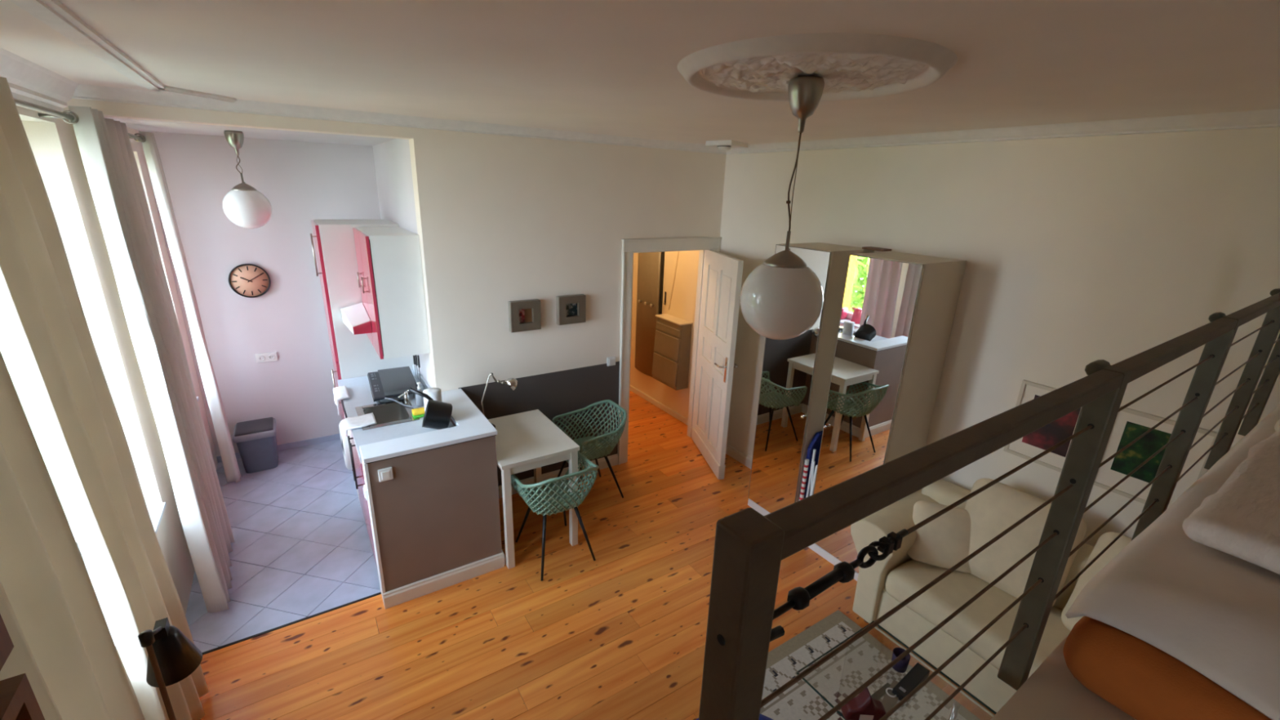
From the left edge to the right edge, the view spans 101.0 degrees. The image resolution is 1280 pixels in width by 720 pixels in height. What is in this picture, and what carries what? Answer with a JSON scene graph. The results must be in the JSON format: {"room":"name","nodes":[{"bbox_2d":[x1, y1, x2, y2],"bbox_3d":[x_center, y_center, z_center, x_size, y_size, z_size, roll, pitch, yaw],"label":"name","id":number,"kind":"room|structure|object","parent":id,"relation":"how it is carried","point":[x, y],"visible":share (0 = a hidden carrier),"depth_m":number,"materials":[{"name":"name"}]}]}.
{"room":"studio apartment","nodes":[
{"label":"studio apartment","id":0,"kind":"room"},
{"bbox_2d":[16,106,217,719],"bbox_3d":[-1.799,0.495,1.183,0.350,2.910,7.360,-10,21,-32],"label":"wall","id":1,"kind":"structure","parent":0,"point":[53,142],"depth_m":2.63,"materials":[{"name":"paint"}]},
{"bbox_2d":[0,613,13,671],"bbox_3d":[-1.020,0.347,0.548,0.327,0.366,0.348,-10,21,-32],"label":"shelf box","id":2,"kind":"object","parent":1,"relation":"attached to","point":[6,646],"visible":1,"depth_m":0.81,"materials":[{"name":"brown wood"}]},
{"bbox_2d":[0,672,44,719],"bbox_3d":[-1.034,0.749,0.678,0.327,0.370,0.348,-10,21,-32],"label":"shelf box","id":3,"kind":"object","parent":1,"relation":"attached to","point":[18,700],"visible":1,"depth_m":0.83,"materials":[{"name":"brown wood"}]},
{"bbox_2d":[0,47,79,111],"bbox_3d":[-1.095,-0.427,0.242,0.100,0.130,5.410,-10,21,-32],"label":"trim","id":4,"kind":"structure","parent":1,"relation":"attached to","point":[29,82],"depth_m":2.01,"materials":[{"name":"paint"}]},
{"bbox_2d":[13,97,79,124],"bbox_3d":[-1.809,-0.706,1.320,0.116,0.051,2.470,-10,21,-32],"label":"curtain rod","id":5,"kind":"object","parent":1,"relation":"attached to","point":[47,113],"visible":0.59,"depth_m":2.02,"materials":[{"name":"silver metal"}]},
{"bbox_2d":[0,351,142,719],"bbox_3d":[-1.424,0.664,1.178,0.111,2.582,0.832,-10,21,-32],"label":"curtain","id":6,"kind":"object","parent":5,"relation":"hanging from","point":[52,615],"visible":0.91,"depth_m":1.36,"materials":[{"name":"beige fabric"}]},
{"bbox_2d":[0,76,208,719],"bbox_3d":[-1.859,0.441,1.818,0.103,2.582,0.681,-10,21,-32],"label":"curtain","id":7,"kind":"object","parent":5,"relation":"hanging from","point":[45,334],"visible":0.89,"depth_m":1.70,"materials":[{"name":"beige fabric"}]},
{"bbox_2d":[67,106,232,612],"bbox_3d":[-2.403,0.153,2.665,0.126,2.592,0.323,-10,21,-32],"label":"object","id":8,"kind":"object","parent":5,"relation":"hanging from","point":[197,513],"visible":1,"depth_m":2.57,"materials":[{"name":"white fabric"}]},
{"bbox_2d":[69,502,166,649],"bbox_3d":[-2.144,0.184,1.702,0.325,1.920,2.030,-10,21,-32],"label":"window","id":9,"kind":"structure","parent":1,"relation":"in","point":[156,511],"depth_m":2.74,"materials":[{"name":"white paint"}]},
{"bbox_2d":[128,133,146,142],"bbox_3d":[-2.927,-1.268,2.950,0.116,0.051,1.000,-10,21,-32],"label":"curtain rod","id":10,"kind":"object","parent":1,"relation":"attached to","point":[140,138],"visible":0.37,"depth_m":3.26,"materials":[{"name":"silver metal"}]},
{"bbox_2d":[104,118,234,566],"bbox_3d":[-2.664,0.033,3.025,0.115,2.582,0.545,-10,21,-32],"label":"curtain","id":11,"kind":"object","parent":10,"relation":"hanging from","point":[117,131],"visible":0.57,"depth_m":2.93,"materials":[{"name":"white fabric"}]},
{"bbox_2d":[139,131,241,482],"bbox_3d":[-3.211,-0.250,3.822,0.108,2.572,0.276,-10,21,-32],"label":"curtain","id":12,"kind":"object","parent":10,"relation":"hanging from","point":[232,471],"visible":0.99,"depth_m":3.73,"materials":[{"name":"white fabric"}]},
{"bbox_2d":[155,85,236,102],"bbox_3d":[-2.062,-1.231,2.441,0.060,0.021,0.361,6,18,12],"label":"trim","id":13,"kind":"structure","parent":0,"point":[167,89],"depth_m":2.43,"materials":[{"name":"paint"}]},
{"bbox_2d":[104,117,394,146],"bbox_3d":[-2.482,-1.625,3.453,1.492,0.250,1.570,-10,21,-32],"label":"ceiling","id":14,"kind":"structure","parent":0,"point":[139,125],"depth_m":3.57,"materials":[{"name":"paint"}]},
{"bbox_2d":[222,130,271,228],"bbox_3d":[-2.686,-1.209,3.565,0.274,0.625,0.274,-10,21,-32],"label":"pendant lamp","id":15,"kind":"object","parent":14,"relation":"hanging from","point":[246,207],"visible":1,"depth_m":3.52,"materials":[{"name":"white glass"}]},
{"bbox_2d":[138,130,380,456],"bbox_3d":[-3.095,-0.612,4.463,1.942,2.910,0.140,-10,21,-32],"label":"wall","id":16,"kind":"structure","parent":0,"point":[302,182],"depth_m":4.37,"materials":[{"name":"paint"}]},
{"bbox_2d":[228,263,271,297],"bbox_3d":[-3.173,-0.644,4.288,0.278,0.278,0.028,-10,21,-32],"label":"wall clock","id":17,"kind":"object","parent":16,"relation":"attached to","point":[246,280],"visible":1,"depth_m":4.29,"materials":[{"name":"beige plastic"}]},
{"bbox_2d":[255,351,278,363],"bbox_3d":[-3.190,-0.022,4.505,0.151,0.080,0.016,-10,21,-32],"label":"wall socket","id":18,"kind":"object","parent":16,"relation":"attached to","point":[265,357],"visible":1,"depth_m":4.50,"materials":[{"name":"white paint"}]},
{"bbox_2d":[216,433,340,462],"bbox_3d":[-2.997,0.749,4.909,1.491,0.055,0.012,-10,21,-32],"label":"baseboard","id":19,"kind":"structure","parent":16,"relation":"attached to","point":[334,437],"depth_m":4.84,"materials":[{"name":"grey tile"}]},
{"bbox_2d":[63,98,726,485],"bbox_3d":[-1.038,-0.330,3.816,4.630,2.910,0.140,-10,21,-32],"label":"wall","id":20,"kind":"structure","parent":0,"point":[500,220],"depth_m":3.79,"materials":[{"name":"paint"}]},
{"bbox_2d":[71,84,726,154],"bbox_3d":[-0.918,-1.471,3.366,3.980,0.055,0.075,-10,21,-32],"label":"trim","id":21,"kind":"structure","parent":20,"relation":"attached to","point":[82,91],"depth_m":2.95,"materials":[{"name":"paint"}]},
{"bbox_2d":[507,298,541,333],"bbox_3d":[-0.838,-0.323,3.838,0.228,0.220,0.046,-10,21,-32],"label":"picture frame","id":22,"kind":"object","parent":20,"relation":"attached to","point":[523,315],"visible":1,"depth_m":3.83,"materials":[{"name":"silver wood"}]},
{"bbox_2d":[519,309,524,322],"bbox_3d":[-0.862,-0.323,3.832,0.048,0.098,0.006,-10,21,-32],"label":"picture","id":23,"kind":"object","parent":22,"relation":"attached to","point":[522,312],"depth_m":3.83},
{"bbox_2d":[497,453,617,498],"bbox_3d":[-0.755,0.980,4.366,1.324,0.100,0.018,-10,21,-32],"label":"baseboard","id":24,"kind":"structure","parent":20,"relation":"attached to","point":[613,459],"depth_m":4.39,"materials":[{"name":"white paint"}]},
{"bbox_2d":[555,293,585,325],"bbox_3d":[-0.526,-0.386,4.030,0.226,0.214,0.046,-10,21,-32],"label":"picture frame","id":25,"kind":"object","parent":20,"relation":"attached to","point":[570,309],"visible":1,"depth_m":4.02,"materials":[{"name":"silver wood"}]},
{"bbox_2d":[566,302,577,315],"bbox_3d":[-0.528,-0.389,4.038,0.100,0.092,0.006,-10,21,-32],"label":"picture","id":26,"kind":"object","parent":25,"relation":"attached to","point":[571,308],"depth_m":4.04},
{"bbox_2d":[606,356,615,366],"bbox_3d":[-0.237,0.012,4.383,0.078,0.075,0.021,-10,21,-32],"label":"light switch","id":27,"kind":"object","parent":20,"relation":"attached to","point":[611,360],"visible":1,"depth_m":4.37,"materials":[{"name":"white paint"}]},
{"bbox_2d":[617,236,721,464],"bbox_3d":[0.214,-0.094,4.743,1.010,1.975,0.184,-10,21,-32],"label":"trim","id":28,"kind":"structure","parent":20,"relation":"attached to","point":[629,246],"depth_m":4.46,"materials":[{"name":"white paint"}]},
{"bbox_2d":[372,138,431,387],"bbox_3d":[-1.841,-0.509,4.281,0.140,2.910,1.570,-10,21,-32],"label":"wall","id":29,"kind":"structure","parent":0,"point":[392,158],"depth_m":3.85,"materials":[{"name":"paint"}]},
{"bbox_2d":[352,226,430,359],"bbox_3d":[-1.772,-0.500,3.719,0.335,0.800,0.701,-10,21,-32],"label":"upper cabinet","id":30,"kind":"object","parent":29,"relation":"attached to","point":[389,273],"visible":1,"depth_m":3.46,"materials":[{"name":"white paint"}]},
{"bbox_2d":[340,302,372,334],"bbox_3d":[-2.036,-0.300,3.777,0.147,0.139,0.412,-10,21,-32],"label":"extractor hood","id":31,"kind":"object","parent":30,"relation":"attached to","point":[356,318],"visible":1,"depth_m":3.72,"materials":[{"name":"white paint"}]},
{"bbox_2d":[412,364,430,388],"bbox_3d":[-1.638,0.164,3.992,0.010,0.038,0.780,-10,21,-32],"label":"strip","id":32,"kind":"object","parent":29,"relation":"attached to","point":[426,385],"visible":0.64,"depth_m":4.01,"materials":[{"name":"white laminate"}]},
{"bbox_2d":[359,388,505,608],"bbox_3d":[-1.369,0.819,3.396,0.719,0.962,0.798,-10,21,-32],"label":"wall","id":33,"kind":"structure","parent":0,"point":[436,525],"depth_m":3.07,"materials":[{"name":"beige paint"}]},
{"bbox_2d":[363,484,368,500],"bbox_3d":[-1.501,0.726,2.884,0.016,0.065,0.065,-10,21,-32],"label":"light switch","id":34,"kind":"object","parent":33,"relation":"attached to","point":[365,490],"visible":1,"depth_m":2.86,"materials":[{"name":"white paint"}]},
{"bbox_2d":[377,466,393,481],"bbox_3d":[-1.367,0.616,2.833,0.070,0.070,0.021,-10,21,-32],"label":"light switch","id":35,"kind":"object","parent":33,"relation":"attached to","point":[384,474],"visible":1,"depth_m":2.82,"materials":[{"name":"white paint"}]},
{"bbox_2d":[185,390,995,719],"bbox_3d":[-0.305,1.540,3.102,4.680,0.163,8.200,-10,21,-32],"label":"floor","id":36,"kind":"structure","parent":0,"point":[306,632],"depth_m":3.07,"materials":[{"name":"brown wood"}]},
{"bbox_2d":[137,617,202,719],"bbox_3d":[-1.227,1.258,1.493,0.230,1.306,0.317,-10,21,-32],"label":"reading lamp","id":37,"kind":"object","parent":36,"relation":"on","point":[172,656],"visible":1,"depth_m":1.39,"materials":[{"name":"black metal"}]},
{"bbox_2d":[232,417,278,473],"bbox_3d":[-3.232,0.721,4.467,0.290,0.360,0.330,-10,21,-32],"label":"waste bin","id":38,"kind":"object","parent":36,"relation":"on","point":[255,440],"visible":1,"depth_m":4.36,"materials":[{"name":"grey plastic"}]},
{"bbox_2d":[338,400,361,507],"bbox_3d":[-1.987,0.617,4.103,0.585,0.830,0.465,-10,21,-32],"label":"washing machine","id":39,"kind":"object","parent":36,"relation":"on","point":[344,443],"visible":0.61,"depth_m":3.82,"materials":[{"name":"white paint"}]},
{"bbox_2d":[310,219,413,471],"bbox_3d":[-2.249,-0.090,4.358,0.578,2.040,0.595,-10,21,-32],"label":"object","id":40,"kind":"object","parent":36,"relation":"on","point":[353,356],"visible":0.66,"depth_m":3.92,"materials":[{"name":"white paint"}]},
{"bbox_2d":[347,429,377,571],"bbox_3d":[-1.592,0.817,3.558,0.574,0.850,0.918,-10,21,-32],"label":"base cabinet","id":41,"kind":"object","parent":36,"relation":"on","point":[357,470],"visible":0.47,"depth_m":3.34,"materials":[{"name":"white paint"}]},
{"bbox_2d":[337,369,454,463],"bbox_3d":[-1.699,0.325,3.618,0.550,0.038,1.400,-10,21,-32],"label":"countertop","id":42,"kind":"structure","parent":41,"relation":"on","point":[358,388],"depth_m":3.38,"materials":[{"name":"white laminate"}]},
{"bbox_2d":[333,385,349,415],"bbox_3d":[-2.128,0.285,3.761,0.088,0.126,0.261,-10,21,-32],"label":"tea towel","id":43,"kind":"object","parent":42,"relation":"hanging from","point":[340,393],"visible":1,"depth_m":3.72,"materials":[{"name":"white fabric"}]},
{"bbox_2d":[355,390,419,430],"bbox_3d":[-1.661,0.383,3.485,0.348,0.231,0.400,-10,21,-32],"label":"sink","id":44,"kind":"object","parent":42,"relation":"in","point":[388,413],"visible":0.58,"depth_m":3.60,"materials":[{"name":"metal"}]},
{"bbox_2d":[341,412,377,436],"bbox_3d":[-1.767,0.406,3.317,0.186,0.061,0.181,-10,21,-32],"label":"tea towel","id":45,"kind":"object","parent":44,"relation":"hanging from","point":[348,423],"visible":1,"depth_m":3.30,"materials":[{"name":"white fabric"}]},
{"bbox_2d":[367,366,420,408],"bbox_3d":[-1.762,0.205,3.783,0.299,0.081,0.736,-8,21,-29],"label":"induction hob","id":46,"kind":"object","parent":42,"relation":"in","point":[384,384],"visible":0.89,"depth_m":3.82,"materials":[{"name":"glass"}]},
{"bbox_2d":[398,390,409,400],"bbox_3d":[-1.640,0.249,3.652,0.057,0.078,0.098,13,21,31],"label":"tap","id":47,"kind":"object","parent":42,"relation":"on","point":[406,397],"depth_m":3.67,"materials":[{"name":"silver metal"}]},
{"bbox_2d":[413,355,416,375],"bbox_3d":[-1.721,0.042,4.032,0.012,0.160,0.024,-10,21,-32],"label":"kitchen knife","id":48,"kind":"object","parent":42,"relation":"on","point":[414,358],"visible":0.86,"depth_m":4.01,"materials":[{"name":"metal"}]},
{"bbox_2d":[414,355,418,378],"bbox_3d":[-1.677,0.050,3.964,0.012,0.190,0.024,-10,21,-32],"label":"kitchen knife","id":49,"kind":"object","parent":42,"relation":"on","point":[415,356],"visible":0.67,"depth_m":3.95,"materials":[{"name":"metal"}]},
{"bbox_2d":[411,407,424,417],"bbox_3d":[-1.443,0.343,3.444,0.080,0.045,0.070,-10,21,-32],"label":"sponge","id":50,"kind":"object","parent":42,"relation":"on","point":[417,412],"visible":0.78,"depth_m":3.42,"materials":[{"name":"yellow plastic"}]},
{"bbox_2d":[417,355,421,382],"bbox_3d":[-1.628,0.065,3.889,0.012,0.210,0.024,-10,21,-32],"label":"kitchen knife","id":51,"kind":"object","parent":42,"relation":"on","point":[418,357],"visible":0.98,"depth_m":3.87,"materials":[{"name":"metal"}]},
{"bbox_2d":[415,382,424,406],"bbox_3d":[-1.501,0.230,3.592,0.056,0.165,0.056,-10,21,-32],"label":"soap bottle","id":52,"kind":"object","parent":42,"relation":"on","point":[420,399],"visible":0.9,"depth_m":3.58,"materials":[{"name":"grey plastic"}]},
{"bbox_2d":[408,387,453,429],"bbox_3d":[-1.262,0.302,3.218,0.232,0.278,0.198,-10,21,-32],"label":"saucepan","id":53,"kind":"object","parent":42,"relation":"on","point":[437,415],"visible":0.98,"depth_m":3.18,"materials":[{"name":"black metal"}]},
{"bbox_2d":[422,387,442,411],"bbox_3d":[-1.333,0.287,3.399,0.110,0.190,0.110,-10,21,-32],"label":"roll","id":54,"kind":"object","parent":42,"relation":"on","point":[435,393],"visible":0.4,"depth_m":3.35,"materials":[{"name":"white paper"}]},
{"bbox_2d":[488,408,579,568],"bbox_3d":[-0.808,0.860,3.671,0.520,0.752,0.695,-10,21,-32],"label":"dining table","id":55,"kind":"object","parent":36,"relation":"on","point":[529,440],"visible":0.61,"depth_m":3.42,"materials":[{"name":"white paint"}]},
{"bbox_2d":[480,373,518,427],"bbox_3d":[-0.978,0.271,3.612,0.304,0.391,0.128,-10,21,-32],"label":"desk lamp","id":56,"kind":"object","parent":55,"relation":"on","point":[512,383],"visible":0.66,"depth_m":3.61,"materials":[{"name":"silver metal"}]},
{"bbox_2d":[511,451,599,581],"bbox_3d":[-0.553,0.956,3.444,0.510,0.727,0.505,-10,21,-32],"label":"tub chair","id":57,"kind":"object","parent":36,"relation":"on","point":[550,496],"visible":0.94,"depth_m":3.29,"materials":[{"name":"green plastic"}]},
{"bbox_2d":[552,399,626,497],"bbox_3d":[-0.391,0.733,4.150,0.505,0.727,0.510,-10,21,-32],"label":"tub chair","id":58,"kind":"object","parent":36,"relation":"on","point":[593,447],"visible":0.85,"depth_m":4.20,"materials":[{"name":"green plastic"}]},
{"bbox_2d":[695,713,773,719],"bbox_3d":[0.381,1.648,1.932,0.600,0.403,0.600,-10,21,-32],"label":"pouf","id":59,"kind":"object","parent":36,"relation":"on","point":[762,717],"visible":0.18,"depth_m":2.11,"materials":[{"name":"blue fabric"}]},
{"bbox_2d":[799,458,808,500],"bbox_3d":[1.141,0.971,3.720,0.029,0.600,0.029,-10,21,-32],"label":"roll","id":60,"kind":"object","parent":36,"relation":"on","point":[806,460],"visible":0.47,"depth_m":3.66,"materials":[{"name":"white paper"}]},
{"bbox_2d":[747,242,874,515],"bbox_3d":[1.179,0.215,3.802,0.471,2.030,0.445,-10,21,-32],"label":"wardrobe","id":61,"kind":"object","parent":36,"relation":"on","point":[797,371],"visible":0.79,"depth_m":3.62,"materials":[{"name":"beige wood"}]},
{"bbox_2d":[748,244,830,512],"bbox_3d":[1.007,0.216,3.684,0.004,1.958,0.437,-10,21,-32],"label":"mirror","id":62,"kind":"object","parent":61,"relation":"attached to","point":[789,366],"depth_m":3.71,"materials":[{"name":"clear glass"}]},
{"bbox_2d":[862,246,891,251],"bbox_3d":[1.514,-0.710,3.373,0.090,0.013,0.150,-10,21,-32],"label":"batten","id":63,"kind":"object","parent":61,"relation":"on","point":[872,248],"visible":1,"depth_m":3.35,"materials":[{"name":"brown wood"}]},
{"bbox_2d":[804,430,822,497],"bbox_3d":[1.290,0.871,3.772,0.310,0.791,0.069,-10,21,-32],"label":"ironing board","id":64,"kind":"object","parent":36,"relation":"on","point":[813,450],"visible":0.3,"depth_m":3.64,"materials":[{"name":"blue fabric"}]},
{"bbox_2d":[809,464,817,495],"bbox_3d":[1.290,0.980,3.740,0.295,0.599,0.035,-10,21,-32],"label":"frame","id":65,"kind":"object","parent":36,"relation":"on","point":[815,468],"visible":0.08,"depth_m":3.61,"materials":[{"name":"white paint"}]},
{"bbox_2d":[760,609,980,719],"bbox_3d":[1.261,1.795,2.206,0.932,0.011,1.735,-10,21,-32],"label":"rug","id":66,"kind":"object","parent":36,"relation":"on","point":[838,677],"visible":0.7,"depth_m":2.70,"materials":[{"name":"white fabric"}]},
{"bbox_2d":[796,621,996,719],"bbox_3d":[1.073,1.578,2.125,0.532,0.438,0.736,-10,21,-32],"label":"coffee table","id":67,"kind":"object","parent":66,"relation":"on","point":[955,708],"visible":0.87,"depth_m":2.19,"materials":[{"name":"clear glass"}]},
{"bbox_2d":[840,687,887,719],"bbox_3d":[0.864,1.313,2.014,0.164,0.119,0.062,2,18,1],"label":"pouch","id":68,"kind":"object","parent":67,"relation":"on","point":[863,706],"visible":0.79,"depth_m":2.00,"materials":[{"name":"red fabric"}]},
{"bbox_2d":[871,682,890,699],"bbox_3d":[0.929,1.348,2.100,0.230,0.004,0.025,-10,21,-32],"label":"ruler","id":69,"kind":"object","parent":67,"relation":"on","point":[881,691],"visible":0.36,"depth_m":2.12,"materials":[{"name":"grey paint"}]},
{"bbox_2d":[881,679,898,719],"bbox_3d":[0.995,1.344,2.098,0.050,0.009,0.200,18,24,40],"label":"leaflet","id":70,"kind":"object","parent":67,"relation":"on","point":[890,700],"visible":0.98,"depth_m":2.10,"materials":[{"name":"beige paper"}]},
{"bbox_2d":[891,647,910,672],"bbox_3d":[1.107,1.273,2.245,0.068,0.070,0.082,9,19,22],"label":"mug","id":71,"kind":"object","parent":67,"relation":"on","point":[901,666],"visible":0.77,"depth_m":2.22,"materials":[{"name":"ceramic"}]},
{"bbox_2d":[892,662,929,700],"bbox_3d":[1.112,1.321,2.163,0.210,0.031,0.052,-12,22,-36],"label":"box","id":72,"kind":"object","parent":67,"relation":"on","point":[918,673],"visible":0.79,"depth_m":2.15,"materials":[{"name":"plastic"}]},
{"bbox_2d":[808,251,966,581],"bbox_3d":[1.494,0.375,3.342,0.471,2.030,0.445,-10,21,-32],"label":"wardrobe","id":73,"kind":"object","parent":36,"relation":"on","point":[898,311],"visible":0.64,"depth_m":3.08,"materials":[{"name":"beige mirror"}]},
{"bbox_2d":[813,255,922,573],"bbox_3d":[1.323,0.376,3.225,0.004,1.958,0.437,-10,21,-32],"label":"mirror","id":74,"kind":"object","parent":73,"relation":"attached to","point":[880,302],"depth_m":3.11,"materials":[{"name":"clear glass"}]},
{"bbox_2d":[850,479,1093,716],"bbox_3d":[2.038,1.354,2.463,0.754,0.746,1.986,-10,21,-32],"label":"sofa","id":75,"kind":"object","parent":36,"relation":"on","point":[882,586],"visible":0.35,"depth_m":2.71,"materials":[{"name":"beige fabric"}]},
{"bbox_2d":[906,500,970,573],"bbox_3d":[1.661,0.963,2.888,0.336,0.306,0.216,10,19,22],"label":"sofa cushion","id":76,"kind":"object","parent":75,"relation":"on","point":[944,541],"visible":0.67,"depth_m":2.84,"materials":[{"name":"beige fabric"}]},
{"bbox_2d":[885,559,1071,678],"bbox_3d":[1.772,1.283,2.688,0.549,0.164,0.830,-10,21,-32],"label":"seat cushion","id":77,"kind":"object","parent":75,"relation":"on","point":[904,577],"depth_m":2.64,"materials":[{"name":"beige fabric"}]},
{"bbox_2d":[964,478,1086,607],"bbox_3d":[1.932,0.937,2.739,0.306,0.489,0.507,-10,21,-32],"label":"sofa cushion","id":78,"kind":"object","parent":75,"relation":"on","point":[992,511],"visible":0.47,"depth_m":2.69,"materials":[{"name":"beige fabric"}]},
{"bbox_2d":[1061,532,1132,631],"bbox_3d":[2.229,1.095,2.314,0.300,0.490,0.502,-10,21,-32],"label":"sofa cushion","id":79,"kind":"object","parent":75,"relation":"on","point":[1107,538],"visible":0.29,"depth_m":2.44,"materials":[{"name":"beige fabric"}]},
{"bbox_2d":[0,0,1279,145],"bbox_3d":[0.544,-0.840,1.160,4.630,0.200,5.510,-10,21,-32],"label":"ceiling","id":80,"kind":"structure","parent":0,"point":[602,67],"depth_m":1.49,"materials":[{"name":"paint"}]},
{"bbox_2d":[8,0,164,90],"bbox_3d":[-0.895,-0.566,0.514,0.080,0.021,4.500,-10,21,-32],"label":"trim","id":81,"kind":"structure","parent":80,"relation":"attached to","point":[52,13],"depth_m":1.44,"materials":[{"name":"paint"}]},
{"bbox_2d":[705,140,748,151],"bbox_3d":[0.654,-1.608,3.978,0.228,0.066,0.266,16,22,36],"label":"smoke detector","id":82,"kind":"object","parent":80,"relation":"attached to","point":[722,145],"visible":1,"depth_m":3.88,"materials":[{"name":"paint"}]},
{"bbox_2d":[677,33,957,102],"bbox_3d":[0.508,-0.861,1.601,0.790,0.034,0.790,-10,21,-32],"label":"rosette","id":83,"kind":"object","parent":80,"relation":"attached to","point":[851,66],"visible":0.88,"depth_m":1.46,"materials":[{"name":"paint"}]},
{"bbox_2d":[739,75,824,340],"bbox_3d":[0.494,-0.464,1.729,0.278,0.818,0.278,-10,21,-32],"label":"pendant lamp","id":84,"kind":"object","parent":83,"relation":"hanging from","point":[782,298],"visible":1,"depth_m":1.70,"materials":[{"name":"white glass"}]},
{"bbox_2d":[629,250,699,418],"bbox_3d":[0.111,-0.862,5.927,0.130,2.700,2.250,-10,21,-32],"label":"wall","id":85,"kind":"structure","parent":0,"point":[683,299],"depth_m":5.52,"materials":[{"name":"paint"}]},
{"bbox_2d":[634,251,664,377],"bbox_3d":[0.076,-0.734,5.788,0.106,1.860,0.446,-10,21,-32],"label":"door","id":86,"kind":"structure","parent":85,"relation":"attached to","point":[651,265],"depth_m":5.81,"materials":[{"name":"brown wood"}]},
{"bbox_2d":[629,384,688,425],"bbox_3d":[0.005,0.403,6.294,0.018,0.060,2.250,-10,21,-32],"label":"threshold","id":87,"kind":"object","parent":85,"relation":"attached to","point":[654,402],"depth_m":5.96,"materials":[{"name":"brown wood"}]},
{"bbox_2d":[663,291,666,304],"bbox_3d":[0.265,-0.656,5.596,0.010,0.139,0.035,-10,21,-32],"label":"shoe horn","id":88,"kind":"object","parent":85,"relation":"attached to","point":[664,291],"visible":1,"depth_m":5.59,"materials":[{"name":"black plastic"}]},
{"bbox_2d":[652,313,692,390],"bbox_3d":[0.324,-0.089,5.510,0.169,0.700,0.440,-10,21,-32],"label":"cabinet","id":89,"kind":"object","parent":85,"relation":"attached to","point":[672,348],"visible":1,"depth_m":5.41,"materials":[{"name":"beige wood"}]},
{"bbox_2d":[668,251,679,310],"bbox_3d":[0.362,-1.155,5.317,0.008,1.351,0.137,-10,21,-32],"label":"cable","id":90,"kind":"object","parent":85,"relation":"attached to","point":[678,251],"visible":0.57,"depth_m":5.42,"materials":[{"name":"paint"}]},
{"bbox_2d":[720,127,1279,546],"bbox_3d":[2.314,0.143,2.717,0.300,2.910,5.510,-10,21,-32],"label":"wall","id":91,"kind":"structure","parent":0,"point":[1077,252],"depth_m":2.67,"materials":[{"name":"paint"}]},
{"bbox_2d":[691,249,743,479],"bbox_3d":[0.649,0.020,4.601,0.173,1.855,0.785,-2,18,-11],"label":"door","id":92,"kind":"structure","parent":91,"relation":"in","point":[722,275],"depth_m":4.50,"materials":[{"name":"white paint"}]},
{"bbox_2d":[725,443,752,469],"bbox_3d":[2.112,1.491,3.097,0.018,0.100,5.390,-10,21,-32],"label":"baseboard","id":93,"kind":"structure","parent":91,"relation":"attached to","point":[731,451],"depth_m":4.84,"materials":[{"name":"white paint"}]},
{"bbox_2d":[726,109,1279,154],"bbox_3d":[2.170,-1.011,2.280,0.075,0.055,5.410,-10,21,-32],"label":"trim","id":94,"kind":"structure","parent":91,"relation":"attached to","point":[1269,117],"depth_m":2.53,"materials":[{"name":"paint"}]},
{"bbox_2d":[1003,379,1081,472],"bbox_3d":[2.144,0.357,2.737,0.021,0.420,0.370,-10,21,-32],"label":"framed print","id":95,"kind":"object","parent":91,"relation":"attached to","point":[1042,439],"visible":0.52,"depth_m":2.77,"materials":[{"name":"white paper"}]},
{"bbox_2d":[1093,405,1217,509],"bbox_3d":[2.353,0.463,2.432,0.021,0.420,0.360,-10,21,-32],"label":"framed print","id":96,"kind":"object","parent":91,"relation":"attached to","point":[1130,424],"visible":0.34,"depth_m":2.45,"materials":[{"name":"white paper"}]},
{"bbox_2d":[990,635,1136,719],"bbox_3d":[1.819,0.787,0.543,3.000,0.090,2.049,-10,21,-32],"label":"floor","id":97,"kind":"structure","parent":0,"point":[1051,692],"depth_m":0.91,"materials":[{"name":"paint"}]},
{"bbox_2d":[698,288,1279,719],"bbox_3d":[1.248,0.204,1.248,2.884,0.621,0.048,-10,21,-33],"label":"loft railing","id":98,"kind":"object","parent":97,"relation":"attached to","point":[750,546],"visible":0.98,"depth_m":0.64,"materials":[{"name":"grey metal"}]},
{"bbox_2d":[1062,615,1271,719],"bbox_3d":[2.060,0.572,0.886,2.160,0.131,1.552,-10,21,-32],"label":"mattress","id":99,"kind":"object","parent":97,"relation":"on","point":[1135,676],"visible":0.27,"depth_m":0.85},
{"bbox_2d":[1064,404,1279,719],"bbox_3d":[2.070,0.480,0.861,2.129,0.101,1.571,-10,21,-32],"label":"duvet","id":100,"kind":"object","parent":99,"relation":"on","point":[1216,612],"visible":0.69,"depth_m":0.90,"materials":[{"name":"white fabric"}]},
{"bbox_2d":[1182,418,1279,574],"bbox_3d":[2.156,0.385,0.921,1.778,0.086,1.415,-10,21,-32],"label":"pillow","id":101,"kind":"object","parent":100,"relation":"on","point":[1242,520],"visible":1,"depth_m":1.01,"materials":[{"name":"white fabric"}]},
{"label":"outside","id":102,"kind":"structure","parent":0,"visible":0},
{"bbox_2d":[0,338,71,524],"bbox_3d":[-15.994,6.950,-2.253,28.850,0.200,50.000,-10,21,-32],"label":"ground","id":103,"kind":"structure","parent":102,"point":[14,378],"depth_m":14.10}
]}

